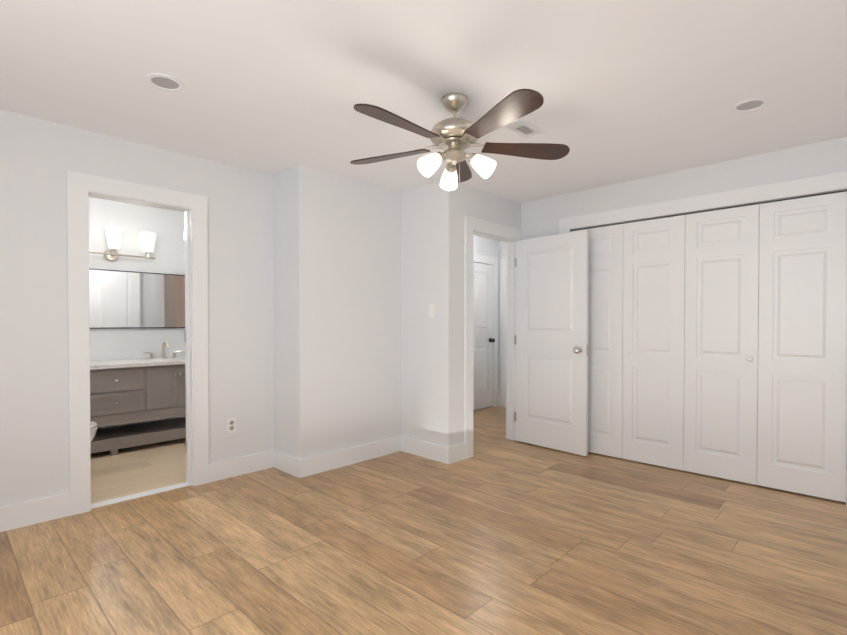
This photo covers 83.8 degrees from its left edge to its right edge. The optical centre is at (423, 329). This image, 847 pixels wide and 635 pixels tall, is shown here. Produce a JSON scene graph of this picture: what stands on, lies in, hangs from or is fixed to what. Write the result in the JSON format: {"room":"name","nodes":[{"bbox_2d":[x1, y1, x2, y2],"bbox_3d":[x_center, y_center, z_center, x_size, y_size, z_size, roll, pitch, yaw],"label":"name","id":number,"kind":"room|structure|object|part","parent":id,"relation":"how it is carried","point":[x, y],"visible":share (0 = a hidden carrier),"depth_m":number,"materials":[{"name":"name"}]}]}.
{"room":"empty bedroom","nodes":[
{"label":"empty bedroom","id":0,"kind":"room"},
{"bbox_2d":[0,109,273,506],"bbox_3d":[-2.344,-0.049,2.855,0.120,2.410,3.050,1,1,44],"label":"wall","id":1,"kind":"structure","parent":0,"point":[39,158],"depth_m":2.91,"materials":[{"name":"white paint"}]},
{"bbox_2d":[0,493,69,531],"bbox_3d":[-2.765,1.092,2.338,0.015,0.140,1.640,1,1,44],"label":"baseboard","id":2,"kind":"structure","parent":1,"relation":"attached to","point":[22,514],"depth_m":2.80,"materials":[{"name":"white"}]},
{"bbox_2d":[66,170,208,515],"bbox_3d":[-1.952,0.086,3.264,0.160,2.132,0.840,1,1,44],"label":"door frame","id":3,"kind":"structure","parent":1,"relation":"attached to","point":[81,188],"depth_m":3.13,"materials":[{"name":"white wood"}]},
{"bbox_2d":[227,417,235,433],"bbox_3d":[-1.489,0.745,3.659,0.009,0.116,0.072,1,1,44],"label":"electrical outlet plate","id":4,"kind":"object","parent":1,"relation":"attached to","point":[231,425],"visible":1,"depth_m":3.65,"materials":[{"name":"white plastic"}]},
{"bbox_2d":[209,450,271,481],"bbox_3d":[-1.424,1.074,3.727,0.015,0.140,0.540,1,1,44],"label":"baseboard","id":5,"kind":"structure","parent":1,"relation":"attached to","point":[233,467],"depth_m":3.70,"materials":[{"name":"white"}]},
{"bbox_2d":[88,197,185,429],"bbox_3d":[-3.079,-0.075,4.815,0.120,2.410,2.590,1,1,44],"label":"wall","id":6,"kind":"structure","parent":0,"point":[166,226],"depth_m":4.85,"materials":[{"name":"white paint"}]},
{"bbox_2d":[89,228,156,261],"bbox_3d":[-3.037,-0.825,4.627,0.187,0.309,0.756,1,1,44],"label":"sconce","id":7,"kind":"object","parent":6,"relation":"attached to","point":[114,239],"visible":0.71,"depth_m":4.66,"materials":[{"name":"white glass"}]},
{"bbox_3d":[-3.026,-0.882,4.615,0.156,0.195,0.756,1,1,44],"label":"lamp shade","id":8,"kind":"part","parent":7,"relation":"part of","materials":[{"name":"white glass"}]},
{"bbox_2d":[89,268,184,328],"bbox_3d":[-3.097,-0.298,4.691,0.022,0.580,1.430,1,1,44],"label":"bathroom mirror","id":9,"kind":"object","parent":6,"relation":"attached to","point":[124,299],"visible":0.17,"depth_m":4.84,"materials":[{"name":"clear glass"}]},
{"bbox_2d":[273,165,400,458],"bbox_3d":[-0.770,-0.067,4.199,0.520,2.410,1.070,1,1,44],"label":"wall","id":10,"kind":"structure","parent":0,"point":[337,301],"depth_m":3.88,"materials":[{"name":"white paint"}]},
{"bbox_2d":[272,450,295,476],"bbox_3d":[-1.089,1.074,3.767,0.360,0.140,0.015,1,1,44],"label":"baseboard","id":11,"kind":"structure","parent":10,"relation":"attached to","point":[281,461],"depth_m":3.78,"materials":[{"name":"white"}]},
{"bbox_2d":[296,436,399,477],"bbox_3d":[-0.582,1.071,4.023,0.015,0.140,1.085,1,1,44],"label":"baseboard","id":12,"kind":"structure","parent":10,"relation":"attached to","point":[316,464],"depth_m":3.94,"materials":[{"name":"white"}]},
{"bbox_2d":[401,182,437,443],"bbox_3d":[-0.310,-0.072,4.582,1.330,2.410,0.120,1,1,44],"label":"wall","id":13,"kind":"structure","parent":0,"point":[419,326],"depth_m":4.23,"materials":[{"name":"white paint"}]},
{"bbox_2d":[400,436,451,463],"bbox_3d":[0.013,1.068,4.192,0.575,0.140,0.015,1,1,44],"label":"baseboard","id":14,"kind":"structure","parent":13,"relation":"attached to","point":[432,451],"depth_m":4.17,"materials":[{"name":"white"}]},
{"bbox_2d":[429,304,434,317],"bbox_3d":[0.073,-0.161,4.120,0.072,0.116,0.010,1,1,44],"label":"switch plate","id":15,"kind":"object","parent":13,"relation":"attached to","point":[431,310],"visible":1,"depth_m":4.12,"materials":[{"name":"white plastic"}]},
{"bbox_2d":[0,406,846,634],"bbox_3d":[0.034,1.202,3.147,6.940,0.100,6.990,1,1,44],"label":"floor","id":16,"kind":"structure","parent":0,"point":[498,533],"depth_m":2.45,"materials":[{"name":"brown wood"}]},
{"bbox_2d":[90,422,97,441],"bbox_3d":[-2.781,0.753,3.407,0.420,0.790,0.718,1,1,44],"label":"toilet","id":17,"kind":"object","parent":16,"relation":"on","point":[93,428],"visible":0.08,"depth_m":3.58,"materials":[{"name":"white ceramic"}]},
{"bbox_2d":[90,364,185,455],"bbox_3d":[-2.889,0.740,4.510,0.585,0.790,1.520,1,1,44],"label":"bathroom vanity","id":18,"kind":"object","parent":16,"relation":"on","point":[129,391],"depth_m":4.40,"materials":[{"name":"painted wood"},{"name":"marble"},{"name":"metal"}]},
{"bbox_2d":[90,356,184,367],"bbox_3d":[-2.892,0.327,4.508,0.576,0.035,1.550,1,1,44],"label":"countertop","id":19,"kind":"structure","parent":18,"relation":"on","point":[163,360],"depth_m":4.52,"materials":[{"name":"white stone"}]},
{"bbox_2d":[143,340,183,358],"bbox_3d":[-2.669,0.208,4.875,0.169,0.192,0.384,1,1,44],"label":"faucet","id":20,"kind":"object","parent":19,"relation":"on","point":[164,342],"depth_m":4.90,"materials":[{"name":"silver metal"}]},
{"bbox_2d":[0,0,846,211],"bbox_3d":[0.034,-1.308,3.115,6.940,0.100,6.990,1,1,44],"label":"ceiling","id":21,"kind":"structure","parent":0,"point":[629,90],"depth_m":2.34,"materials":[{"name":"white paint"}]},
{"bbox_2d":[145,73,184,91],"bbox_3d":[-1.307,-1.246,2.388,0.180,0.006,0.180,1,1,44],"label":"recessed light","id":22,"kind":"object","parent":21,"relation":"in","point":[164,82],"visible":1,"depth_m":2.38,"materials":[{"name":"white plastic"}]},
{"bbox_2d":[350,89,569,190],"bbox_3d":[0.129,-1.021,2.525,1.272,0.459,1.217,1,1,44],"label":"fan","id":23,"kind":"object","parent":21,"relation":"hanging from","point":[454,137],"visible":1,"depth_m":2.48,"materials":[{"name":"brown wood"}]},
{"bbox_3d":[-0.205,-1.002,2.748,0.500,0.008,0.150,0,13,26],"label":"blade","id":24,"kind":"part","parent":23,"relation":"part of","materials":[{"name":"brown wood"}]},
{"bbox_3d":[-0.120,-0.996,2.267,0.150,0.008,0.500,17,12,43],"label":"blade","id":25,"kind":"part","parent":23,"relation":"part of","materials":[{"name":"brown wood"}]},
{"bbox_3d":[0.031,-0.864,2.475,0.104,0.130,0.135,1,1,44],"label":"lamp shade","id":26,"kind":"part","parent":23,"relation":"part of","materials":[{"name":"white glass"}]},
{"bbox_3d":[0.088,-0.914,2.513,0.062,0.071,0.086,1,1,44],"label":"arm","id":27,"kind":"part","parent":23,"relation":"part of"},
{"bbox_3d":[0.152,-0.867,2.736,0.130,0.130,0.124,1,1,44],"label":"lamp shade","id":28,"kind":"part","parent":23,"relation":"part of","materials":[{"name":"white glass"}]},
{"bbox_3d":[0.159,-0.916,2.666,0.081,0.071,0.076,1,1,44],"label":"arm","id":29,"kind":"part","parent":23,"relation":"part of"},
{"bbox_3d":[0.225,-1.005,2.977,0.150,0.008,0.500,-12,-1,8],"label":"blade","id":30,"kind":"part","parent":23,"relation":"part of","materials":[{"name":"brown wood"}]},
{"bbox_3d":[0.259,-0.914,2.532,0.086,0.071,0.062,1,1,44],"label":"arm","id":31,"kind":"part","parent":23,"relation":"part of"},
{"bbox_3d":[0.323,-0.864,2.506,0.134,0.130,0.108,1,1,44],"label":"lamp shade","id":32,"kind":"part","parent":23,"relation":"part of","materials":[{"name":"white glass"}]},
{"bbox_3d":[0.363,-0.995,2.200,0.150,0.008,0.500,13,-6,-28],"label":"blade","id":33,"kind":"part","parent":23,"relation":"part of","materials":[{"name":"brown wood"}]},
{"bbox_3d":[0.576,-1.001,2.638,0.500,0.008,0.150,0,-11,-10],"label":"blade","id":34,"kind":"part","parent":23,"relation":"part of","materials":[{"name":"brown wood"}]},
{"bbox_2d":[502,118,546,139],"bbox_3d":[0.635,-1.252,2.960,0.150,0.008,0.300,1,1,44],"label":"ceiling vent","id":35,"kind":"object","parent":21,"relation":"in","point":[524,128],"visible":0.96,"depth_m":2.95,"materials":[{"name":"white metal"}]},
{"bbox_2d":[731,98,769,112],"bbox_3d":[1.821,-1.249,2.634,0.180,0.006,0.180,1,1,44],"label":"recessed light","id":36,"kind":"object","parent":21,"relation":"in","point":[749,105],"visible":1,"depth_m":2.63,"materials":[{"name":"white plastic"}]},
{"bbox_2d":[438,181,520,446],"bbox_3d":[0.559,-0.070,4.438,0.120,2.410,1.120,1,1,44],"label":"wall","id":37,"kind":"structure","parent":0,"point":[459,203],"depth_m":4.06,"materials":[{"name":"white paint"}]},
{"bbox_2d":[464,216,522,458],"bbox_3d":[0.649,0.069,4.533,0.160,2.130,0.960,1,1,44],"label":"door frame","id":38,"kind":"structure","parent":37,"relation":"attached to","point":[510,236],"depth_m":4.39,"materials":[{"name":"white wood"}]},
{"bbox_2d":[516,230,588,455],"bbox_3d":[1.199,0.121,4.464,0.179,2.003,0.757,-1,1,-42],"label":"bedroom door","id":39,"kind":"structure","parent":38,"relation":"attached to","point":[552,350],"depth_m":4.42,"materials":[{"name":"white wood"}]},
{"bbox_3d":[1.418,0.188,4.221,0.179,0.100,0.101,-1,1,-42],"label":"knob","id":40,"kind":"part","parent":39,"relation":"part of","materials":[{"name":"silver metal"}]},
{"bbox_2d":[474,235,498,333],"bbox_3d":[0.168,-0.089,5.948,0.120,2.410,2.750,1,1,44],"label":"wall","id":41,"kind":"structure","parent":0,"point":[486,246],"depth_m":6.60,"materials":[{"name":"white paint"}]},
{"bbox_2d":[473,263,494,409],"bbox_3d":[0.740,0.096,6.434,0.107,2.003,0.756,1,1,44],"label":"hall door","id":42,"kind":"structure","parent":41,"relation":"in","point":[484,339],"depth_m":6.56,"materials":[{"name":"white wood"}]},
{"bbox_2d":[474,254,498,406],"bbox_3d":[0.693,0.044,6.479,0.140,2.130,0.960,1,1,44],"label":"trim","id":43,"kind":"structure","parent":41,"relation":"attached to","point":[488,260],"depth_m":6.72,"materials":[{"name":"white wood"}]},
{"bbox_2d":[498,241,505,395],"bbox_3d":[1.603,-0.095,6.390,1.330,2.410,0.120,1,1,44],"label":"wall","id":44,"kind":"structure","parent":0,"point":[502,249],"depth_m":6.79,"materials":[{"name":"white paint"}]},
{"bbox_2d":[500,258,505,406],"bbox_3d":[1.421,0.054,6.455,0.900,2.110,0.037,1,1,44],"label":"door","id":45,"kind":"structure","parent":44,"relation":"in","point":[502,332],"depth_m":6.73,"materials":[{"name":"white wood"}]},
{"bbox_2d":[521,137,846,239],"bbox_3d":[2.364,-0.059,3.558,3.940,2.410,0.120,1,1,44],"label":"wall","id":46,"kind":"structure","parent":0,"point":[540,217],"depth_m":3.71,"materials":[{"name":"white paint"}]},
{"bbox_2d":[559,171,846,505],"bbox_3d":[2.110,0.053,3.791,2.152,2.180,0.140,1,1,44],"label":"trim","id":47,"kind":"structure","parent":46,"relation":"attached to","point":[805,187],"depth_m":3.58,"materials":[{"name":"white wood"}]},
{"bbox_2d":[571,191,846,501],"bbox_3d":[2.080,0.110,3.764,1.942,2.043,0.069,1,1,44],"label":"bifold closet door","id":48,"kind":"structure","parent":46,"relation":"in","point":[717,343],"depth_m":3.56,"materials":[{"name":"white wood"}]}
]}

